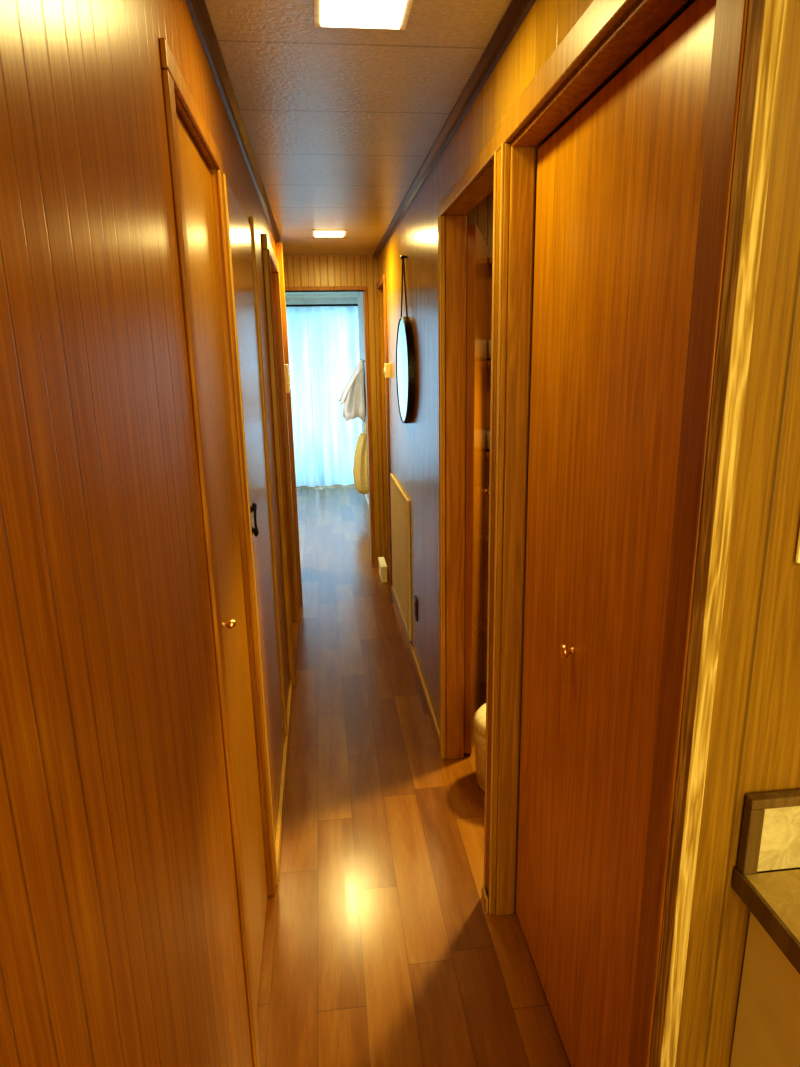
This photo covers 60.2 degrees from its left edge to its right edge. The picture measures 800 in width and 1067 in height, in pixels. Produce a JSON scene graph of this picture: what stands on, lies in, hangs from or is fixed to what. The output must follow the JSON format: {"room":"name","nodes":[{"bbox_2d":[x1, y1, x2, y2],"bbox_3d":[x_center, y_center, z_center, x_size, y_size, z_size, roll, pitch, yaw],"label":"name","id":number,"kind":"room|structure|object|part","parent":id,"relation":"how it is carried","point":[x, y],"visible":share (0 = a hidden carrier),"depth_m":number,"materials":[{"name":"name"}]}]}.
{"room":"home hallway","nodes":[
{"label":"home hallway","id":0,"kind":"room"},
{"bbox_2d":[0,0,294,1066],"bbox_3d":[-0.442,0.137,1.282,0.200,2.210,7.500,-3,15,-6],"label":"wall","id":1,"kind":"structure","parent":0,"point":[121,945],"depth_m":0.66,"materials":[{"name":"brown wood"}]},
{"bbox_2d":[159,38,222,174],"bbox_3d":[-0.382,-0.781,1.310,0.009,0.040,0.625,-3,15,-6],"label":"trim","id":2,"kind":"structure","parent":1,"relation":"attached to","point":[168,62],"depth_m":1.19,"materials":[{"name":"red wood"}]},
{"bbox_2d":[162,69,260,1066],"bbox_3d":[-0.331,0.261,1.282,0.009,1.964,0.044,-3,15,-6],"label":"trim","id":3,"kind":"structure","parent":1,"relation":"attached to","point":[168,83],"depth_m":1.20,"materials":[{"name":"red wood"}]},
{"bbox_2d":[176,112,267,1013],"bbox_3d":[-0.382,0.188,1.551,0.061,1.949,0.522,-3,15,-6],"label":"door","id":4,"kind":"structure","parent":1,"relation":"in","point":[196,174],"depth_m":1.54,"materials":[{"name":"orange wood"}]},
{"bbox_3d":[-0.351,0.187,1.419,0.028,0.021,0.021,-3,15,-6],"label":"knob","id":5,"kind":"part","parent":4,"relation":"part of","materials":[{"name":"gold metal"}]},
{"bbox_2d":[185,0,279,241],"bbox_3d":[-0.309,-0.837,0.684,0.026,0.031,6.800,-3,15,-6],"label":"trim","id":6,"kind":"structure","parent":1,"relation":"attached to","point":[198,10],"depth_m":1.71,"materials":[{"name":"brown wood"}]},
{"bbox_2d":[217,170,277,895],"bbox_3d":[-0.396,0.120,1.834,0.009,1.964,0.059,-3,15,-6],"label":"trim","id":7,"kind":"structure","parent":1,"relation":"attached to","point":[220,182],"depth_m":1.76,"materials":[{"name":"red wood"}]},
{"bbox_2d":[226,180,283,834],"bbox_3d":[-0.458,-0.030,2.234,0.055,1.906,0.692,-3,15,-6],"label":"door","id":8,"kind":"structure","parent":1,"relation":"in","point":[240,229],"depth_m":2.18,"materials":[{"name":"red wood"}]},
{"bbox_3d":[-0.408,-0.039,1.937,0.017,0.097,0.020,-3,15,-6],"label":"handle","id":9,"kind":"part","parent":8,"relation":"part of","materials":[{"name":"black metal"}]},
{"bbox_2d":[250,216,287,734],"bbox_3d":[-0.489,-0.129,2.610,0.012,1.969,0.046,-3,15,-6],"label":"trim","id":10,"kind":"structure","parent":1,"relation":"attached to","point":[252,223],"depth_m":2.56,"materials":[{"name":"brown wood"}]},
{"bbox_2d":[261,234,278,272],"bbox_3d":[-0.612,-1.320,3.288,0.022,0.060,0.900,-3,15,-6],"label":"trim","id":11,"kind":"structure","parent":1,"relation":"attached to","point":[266,244],"depth_m":3.12,"materials":[{"name":"brown wood"}]},
{"bbox_2d":[262,249,295,685],"bbox_3d":[-0.546,-0.226,3.142,0.022,1.984,0.064,-3,15,-6],"label":"trim","id":12,"kind":"structure","parent":1,"relation":"attached to","point":[265,252],"depth_m":3.08,"materials":[{"name":"brown wood"}]},
{"bbox_2d":[275,678,292,875],"bbox_3d":[-0.454,0.881,2.728,0.014,0.045,1.290,-3,15,-6],"label":"baseboard","id":13,"kind":"structure","parent":1,"relation":"attached to","point":[289,702],"depth_m":2.52,"materials":[{"name":"brown wood"}]},
{"bbox_2d":[285,364,289,392],"bbox_3d":[-0.656,-0.892,3.975,0.040,0.160,0.070,-3,15,-6],"label":"door chime","id":14,"kind":"object","parent":1,"relation":"attached to","point":[287,377],"visible":0.58,"depth_m":3.95,"materials":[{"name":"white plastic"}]},
{"bbox_2d":[275,242,302,621],"bbox_3d":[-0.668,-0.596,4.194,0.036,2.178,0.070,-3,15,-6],"label":"trim","id":15,"kind":"structure","parent":1,"relation":"attached to","point":[279,248],"depth_m":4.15,"materials":[{"name":"red wood"}]},
{"bbox_2d":[285,297,357,309],"bbox_3d":[-1.168,-1.670,8.318,2.800,2.210,0.100,-3,15,-6],"label":"wall","id":16,"kind":"structure","parent":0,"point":[289,301],"depth_m":8.03,"materials":[{"name":"paint"}]},
{"bbox_2d":[286,304,357,306],"bbox_3d":[-1.133,-2.622,7.948,2.480,0.021,0.151,-3,15,-6],"label":"curtain rod","id":17,"kind":"object","parent":16,"relation":"attached to","point":[303,304],"visible":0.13,"depth_m":7.90,"materials":[{"name":"black metal"}]},
{"bbox_2d":[286,307,315,486],"bbox_3d":[-1.640,-1.555,8.093,1.205,2.084,0.091,-3,15,-6],"label":"curtain","id":18,"kind":"object","parent":17,"relation":"hanging from","point":[297,317],"visible":0.2,"depth_m":8.14,"materials":[{"name":"fabric"}]},
{"bbox_2d":[308,306,361,486],"bbox_3d":[-0.495,-1.608,8.216,1.090,2.084,0.091,-3,15,-6],"label":"curtain","id":19,"kind":"object","parent":17,"relation":"hanging from","point":[333,331],"visible":0.41,"depth_m":8.14,"materials":[{"name":"fabric"}]},
{"bbox_2d":[283,255,382,565],"bbox_3d":[-0.475,-0.820,4.981,1.010,2.210,0.100,-3,15,-6],"label":"wall","id":20,"kind":"structure","parent":0,"point":[299,270],"depth_m":4.71,"materials":[{"name":"brown wood"}]},
{"bbox_2d":[285,286,367,291],"bbox_3d":[-0.536,-1.680,4.747,0.622,0.025,0.112,-3,15,-6],"label":"trim","id":21,"kind":"structure","parent":20,"relation":"attached to","point":[336,288],"depth_m":4.71,"materials":[{"name":"red wood"}]},
{"bbox_2d":[363,290,375,566],"bbox_3d":[-0.222,-0.721,5.030,0.027,1.985,0.112,-3,15,-6],"label":"trim","id":22,"kind":"structure","parent":20,"relation":"attached to","point":[365,292],"depth_m":4.97,"materials":[{"name":"red wood"}]},
{"bbox_2d":[256,484,570,1066],"bbox_3d":[-0.022,0.782,3.368,4.600,0.100,11.300,-3,15,-6],"label":"floor","id":23,"kind":"structure","parent":0,"point":[382,947],"depth_m":2.12,"materials":[{"name":"brown wood"}]},
{"bbox_2d":[378,557,386,582],"bbox_3d":[-0.124,0.259,4.957,0.044,0.119,0.246,-3,15,-6],"label":"storage box","id":24,"kind":"object","parent":23,"relation":"on","point":[382,563],"visible":1,"depth_m":4.85,"materials":[{"name":"beige plastic"}]},
{"bbox_3d":[-0.125,0.211,4.944,0.044,0.020,0.246,-3,15,-6],"label":"lid","id":25,"kind":"part","parent":24,"relation":"part of","materials":[{"name":"beige plastic"}]},
{"bbox_2d":[473,703,485,791],"bbox_3d":[0.408,0.782,2.535,0.278,0.299,0.278,-3,15,-6],"label":"toilet","id":26,"kind":"object","parent":23,"relation":"on","point":[479,721],"visible":0.15,"depth_m":2.49,"materials":[{"name":"white ceramic"}]},
{"bbox_3d":[0.405,0.669,2.506,0.278,0.064,0.278,-3,15,-6],"label":"lid","id":27,"kind":"part","parent":26,"relation":"part of","materials":[{"name":"white plastic"}]},
{"bbox_2d":[730,911,799,1066],"bbox_3d":[1.181,0.925,0.793,1.370,0.869,0.596,-3,15,-6],"label":"base cabinet","id":28,"kind":"object","parent":23,"relation":"on","point":[767,1026],"visible":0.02,"depth_m":0.88,"materials":[{"name":"brown wood"}]},
{"bbox_2d":[732,789,799,973],"bbox_3d":[1.158,0.434,0.657,1.400,0.139,0.609,-3,15,-6],"label":"countertop","id":29,"kind":"structure","parent":28,"relation":"on","point":[770,833],"depth_m":0.86,"materials":[{"name":"laminate"}]},
{"bbox_2d":[205,0,694,297],"bbox_3d":[-0.064,-1.454,2.789,4.600,0.100,11.300,-3,15,-6],"label":"ceiling","id":30,"kind":"structure","parent":0,"point":[340,124],"depth_m":1.84,"materials":[{"name":"paint"}]},
{"bbox_2d":[312,229,346,236],"bbox_3d":[-0.389,-1.649,3.792,0.188,0.011,0.188,-3,15,-6],"label":"recessed light","id":31,"kind":"object","parent":30,"relation":"in","point":[315,232],"visible":1,"depth_m":3.75,"materials":[{"name":"white plastic"}]},
{"bbox_2d":[314,231,343,236],"bbox_3d":[-0.389,-1.648,3.792,0.160,0.010,0.160,-3,15,-6],"label":"diffuser","id":32,"kind":"object","parent":31,"relation":"attached to","point":[316,233],"depth_m":3.78,"materials":[{"name":"white plastic"}]},
{"bbox_2d":[314,0,412,29],"bbox_3d":[-0.072,-1.018,1.331,0.188,0.011,0.188,-3,15,-6],"label":"recessed light","id":33,"kind":"object","parent":30,"relation":"in","point":[352,14],"visible":1,"depth_m":1.35,"materials":[{"name":"white plastic"}]},
{"bbox_2d":[464,190,493,682],"bbox_3d":[1.060,-0.102,2.095,1.560,2.210,2.280,-3,15,-6],"label":"wall","id":34,"kind":"structure","parent":0,"point":[481,215],"depth_m":2.83,"materials":[{"name":"brown wood"}]},
{"bbox_2d":[483,258,492,635],"bbox_3d":[0.558,-0.341,3.034,0.395,1.620,0.119,-3,15,-6],"label":"shelf","id":35,"kind":"object","parent":34,"relation":"attached to","point":[490,260],"visible":0.1,"depth_m":3.04,"materials":[{"name":"red wood"}]},
{"bbox_3d":[0.566,0.435,3.228,0.380,0.020,0.108,-3,15,-6],"label":"shelf","id":36,"kind":"part","parent":35,"relation":"part of","materials":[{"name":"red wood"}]},
{"bbox_3d":[0.558,0.000,3.115,0.380,0.020,0.108,-3,15,-6],"label":"shelf","id":37,"kind":"part","parent":35,"relation":"part of","materials":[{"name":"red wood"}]},
{"bbox_2d":[486,430,489,448],"bbox_3d":[0.490,-0.410,3.003,0.240,0.088,0.096,-3,15,-6],"label":"folded towel","id":38,"kind":"object","parent":35,"relation":"on","point":[488,432],"visible":0.05,"depth_m":2.96,"materials":[{"name":"brown fabric"}]},
{"bbox_3d":[0.551,-0.358,3.022,0.380,0.020,0.108,-3,15,-6],"label":"shelf","id":39,"kind":"part","parent":35,"relation":"part of","materials":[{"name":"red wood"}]},
{"bbox_2d":[488,340,490,358],"bbox_3d":[0.484,-0.778,2.908,0.240,0.088,0.096,-3,15,-6],"label":"folded towel","id":40,"kind":"object","parent":35,"relation":"on","point":[489,341],"visible":0.06,"depth_m":2.86,"materials":[{"name":"brown fabric"}]},
{"bbox_3d":[0.537,-1.113,2.827,0.380,0.020,0.108,-3,15,-6],"label":"shelf","id":41,"kind":"part","parent":35,"relation":"part of","materials":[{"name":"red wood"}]},
{"bbox_2d":[357,0,691,912],"bbox_3d":[0.290,-0.745,4.634,0.770,2.210,7.780,-3,15,-6],"label":"wall","id":42,"kind":"structure","parent":0,"point":[414,445],"depth_m":2.73,"materials":[{"name":"brown wood"}]},
{"bbox_2d":[338,359,365,421],"bbox_3d":[-0.472,-1.421,6.852,0.284,0.598,0.559,-3,15,-6],"label":"shirt","id":43,"kind":"object","parent":42,"relation":"hanging from","point":[353,396],"visible":0.98,"depth_m":6.73,"materials":[{"name":"white fabric"}]},
{"bbox_2d":[353,420,368,493],"bbox_3d":[-0.378,-0.759,6.775,0.174,0.710,0.318,-3,15,-6],"label":"tote bag","id":44,"kind":"object","parent":42,"relation":"hanging from","point":[360,466],"visible":0.79,"depth_m":6.68,"materials":[{"name":"beige fabric"}]},
{"bbox_2d":[364,494,368,507],"bbox_3d":[-0.269,-0.175,6.766,0.012,0.060,2.930,-3,15,-6],"label":"baseboard","id":45,"kind":"structure","parent":42,"relation":"attached to","point":[365,495],"depth_m":7.49,"materials":[{"name":"white plastic"}]},
{"bbox_2d":[376,274,385,288],"bbox_3d":[-0.123,-1.614,4.430,0.014,0.040,0.530,-3,15,-6],"label":"trim","id":46,"kind":"structure","parent":42,"relation":"attached to","point":[382,279],"depth_m":4.37,"materials":[{"name":"red wood"}]},
{"bbox_2d":[377,289,385,560],"bbox_3d":[-0.132,-0.693,4.917,0.014,1.984,0.044,-3,15,-6],"label":"trim","id":47,"kind":"structure","parent":42,"relation":"attached to","point":[378,305],"depth_m":4.87,"materials":[{"name":"red wood"}]},
{"bbox_2d":[383,281,391,589],"bbox_3d":[-0.076,-0.573,4.450,0.014,1.984,0.044,-3,15,-6],"label":"trim","id":48,"kind":"structure","parent":42,"relation":"attached to","point":[384,282],"depth_m":4.42,"materials":[{"name":"red wood"}]},
{"bbox_2d":[384,363,390,377],"bbox_3d":[-0.078,-0.988,4.185,0.037,0.085,0.080,-3,15,-6],"label":"thermostat","id":49,"kind":"object","parent":42,"relation":"attached to","point":[387,366],"visible":1,"depth_m":4.15,"materials":[{"name":"beige plastic"}]},
{"bbox_2d":[390,473,411,640],"bbox_3d":[0.000,0.100,4.026,0.014,0.770,0.860,-3,15,-6],"label":"air vent","id":50,"kind":"object","parent":42,"relation":"in","point":[400,504],"visible":1,"depth_m":3.92,"materials":[{"name":"beige plastic"}]},
{"bbox_2d":[396,255,414,422],"bbox_3d":[0.021,-0.919,3.300,0.032,0.775,0.500,-3,15,-6],"label":"round mirror","id":51,"kind":"object","parent":42,"relation":"attached to","point":[405,358],"visible":1,"depth_m":3.22,"materials":[{"name":"silver metal"}]},
{"bbox_2d":[397,319,407,420],"bbox_3d":[0.023,-0.785,3.334,0.025,0.480,0.480,-3,15,-6],"label":"mirror glass","id":52,"kind":"object","parent":51,"relation":"attached to","point":[402,331],"depth_m":3.31,"materials":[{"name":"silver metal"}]},
{"bbox_3d":[0.023,-0.785,3.334,0.031,0.500,0.500,-3,15,-6],"label":"frame","id":53,"kind":"part","parent":51,"relation":"part of","materials":[{"name":"black metal"}]},
{"bbox_2d":[391,586,439,746],"bbox_3d":[0.057,0.614,3.723,0.012,0.045,1.950,-3,15,-6],"label":"baseboard","id":54,"kind":"structure","parent":42,"relation":"attached to","point":[420,678],"depth_m":3.32,"materials":[{"name":"brown wood"}]},
{"bbox_2d":[414,595,417,620],"bbox_3d":[0.078,0.372,3.430,0.009,0.115,0.070,-3,15,-6],"label":"wall outlet","id":55,"kind":"object","parent":42,"relation":"attached to","point":[415,598],"visible":1,"depth_m":3.41,"materials":[{"name":"brown plastic"}]},
{"bbox_2d":[438,217,440,754],"bbox_3d":[0.145,-0.075,2.507,0.005,1.985,0.006,-3,15,-6],"label":"trim","id":56,"kind":"structure","parent":42,"relation":"attached to","point":[438,217],"depth_m":2.46,"materials":[{"name":"brown wood"}]},
{"bbox_2d":[439,215,442,758],"bbox_3d":[0.148,-0.069,2.482,0.005,1.985,0.006,-3,15,-6],"label":"trim","id":57,"kind":"structure","parent":42,"relation":"attached to","point":[440,215],"depth_m":2.44,"materials":[{"name":"brown wood"}]},
{"bbox_2d":[441,216,445,758],"bbox_3d":[0.155,-0.073,2.498,0.014,1.984,0.036,-3,15,-6],"label":"trim","id":58,"kind":"structure","parent":42,"relation":"attached to","point":[442,217],"depth_m":2.46,"materials":[{"name":"brown wood"}]},
{"bbox_2d":[373,0,535,259],"bbox_3d":[0.077,-1.346,2.626,0.026,0.031,4.300,-3,15,-6],"label":"trim","id":59,"kind":"structure","parent":42,"relation":"attached to","point":[517,11],"depth_m":1.77,"materials":[{"name":"brown wood"}]},
{"bbox_2d":[445,215,466,759],"bbox_3d":[0.199,-0.070,2.483,0.070,1.985,0.012,-3,15,-6],"label":"trim","id":60,"kind":"structure","parent":42,"relation":"attached to","point":[455,225],"depth_m":2.43,"materials":[{"name":"brown wood"}]},
{"bbox_2d":[439,128,500,215],"bbox_3d":[0.180,-0.960,1.883,0.014,0.040,0.788,-3,15,-6],"label":"trim","id":61,"kind":"structure","parent":42,"relation":"attached to","point":[485,158],"depth_m":1.78,"materials":[{"name":"brown wood"}]},
{"bbox_2d":[464,224,488,753],"bbox_3d":[0.320,-0.137,2.759,0.059,1.948,0.560,2,15,11],"label":"door","id":62,"kind":"structure","parent":42,"relation":"in","point":[477,248],"depth_m":2.59,"materials":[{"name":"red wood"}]},
{"bbox_2d":[481,885,487,912],"bbox_3d":[0.245,1.057,1.996,0.006,0.045,0.060,-3,15,-6],"label":"baseboard","id":63,"kind":"structure","parent":42,"relation":"attached to","point":[483,892],"depth_m":1.99,"materials":[{"name":"brown wood"}]},
{"bbox_2d":[483,151,496,890],"bbox_3d":[0.231,0.110,1.784,0.005,1.985,0.009,-3,15,-6],"label":"trim","id":64,"kind":"structure","parent":42,"relation":"attached to","point":[495,152],"depth_m":1.73,"materials":[{"name":"brown wood"}]},
{"bbox_2d":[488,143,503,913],"bbox_3d":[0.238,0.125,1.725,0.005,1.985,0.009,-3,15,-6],"label":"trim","id":65,"kind":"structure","parent":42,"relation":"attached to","point":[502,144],"depth_m":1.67,"materials":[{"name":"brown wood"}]},
{"bbox_2d":[486,143,509,913],"bbox_3d":[0.246,0.122,1.737,0.014,1.984,0.035,-3,15,-6],"label":"trim","id":66,"kind":"structure","parent":42,"relation":"attached to","point":[506,185],"depth_m":1.67,"materials":[{"name":"brown wood"}]},
{"bbox_2d":[501,0,636,143],"bbox_3d":[0.278,-0.757,1.058,0.014,0.055,0.916,-3,15,-6],"label":"trim","id":67,"kind":"structure","parent":42,"relation":"attached to","point":[600,16],"depth_m":1.11,"materials":[{"name":"brown wood"}]},
{"bbox_2d":[512,0,687,146],"bbox_3d":[0.311,-0.726,1.073,0.053,0.012,0.823,-3,15,-6],"label":"trim","id":68,"kind":"structure","parent":42,"relation":"attached to","point":[647,16],"depth_m":1.05,"materials":[{"name":"red wood"}]},
{"bbox_2d":[516,0,715,1066],"bbox_3d":[0.356,0.229,1.323,0.053,1.958,0.817,-3,15,-6],"label":"door","id":69,"kind":"structure","parent":42,"relation":"in","point":[618,190],"depth_m":1.23,"materials":[{"name":"brown wood"}]},
{"bbox_3d":[0.336,0.237,1.395,0.028,0.029,0.029,-3,15,-6],"label":"knob","id":70,"kind":"part","parent":69,"relation":"part of","materials":[{"name":"gold metal"}]},
{"bbox_2d":[628,0,748,1066],"bbox_3d":[0.346,0.338,0.897,0.014,1.984,0.057,-3,15,-6],"label":"trim","id":71,"kind":"structure","parent":42,"relation":"attached to","point":[731,16],"depth_m":0.79,"materials":[{"name":"red wood"}]},
{"bbox_2d":[650,0,786,1066],"bbox_3d":[0.354,0.239,0.828,0.022,2.209,0.027,-3,15,-6],"label":"trim","id":72,"kind":"structure","parent":42,"relation":"attached to","point":[766,18],"depth_m":0.74,"materials":[{"name":"brown wood"}]},
{"bbox_2d":[542,29,664,144],"bbox_3d":[1.063,-0.030,1.816,1.500,2.210,0.043,-3,15,-6],"label":"wall","id":73,"kind":"structure","parent":0,"point":[652,39],"depth_m":1.48,"materials":[{"name":"brown wood"}]},
{"bbox_2d":[496,143,535,915],"bbox_3d":[0.281,0.125,1.722,0.053,1.985,0.012,-3,15,-6],"label":"trim","id":74,"kind":"structure","parent":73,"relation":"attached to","point":[522,163],"depth_m":1.67,"materials":[{"name":"brown wood"}]},
{"bbox_2d":[675,0,799,1066],"bbox_3d":[1.382,0.183,0.970,2.065,2.210,0.060,-3,15,-6],"label":"wall","id":75,"kind":"structure","parent":0,"point":[754,742],"depth_m":0.80,"materials":[{"name":"brown wood"}]},
{"bbox_2d":[757,806,799,871],"bbox_3d":[1.135,0.351,0.944,1.378,0.094,0.011,-3,15,-6],"label":"backsplash","id":76,"kind":"structure","parent":75,"relation":"attached to","point":[780,839],"depth_m":0.87,"materials":[{"name":"stone"}]},
{"bbox_2d":[795,526,799,562],"bbox_3d":[0.485,-0.002,0.776,0.071,0.073,0.016,-3,15,-6],"label":"light switch","id":77,"kind":"object","parent":75,"relation":"attached to","point":[797,557],"visible":1,"depth_m":0.78,"materials":[{"name":"beige plastic"}]}
]}

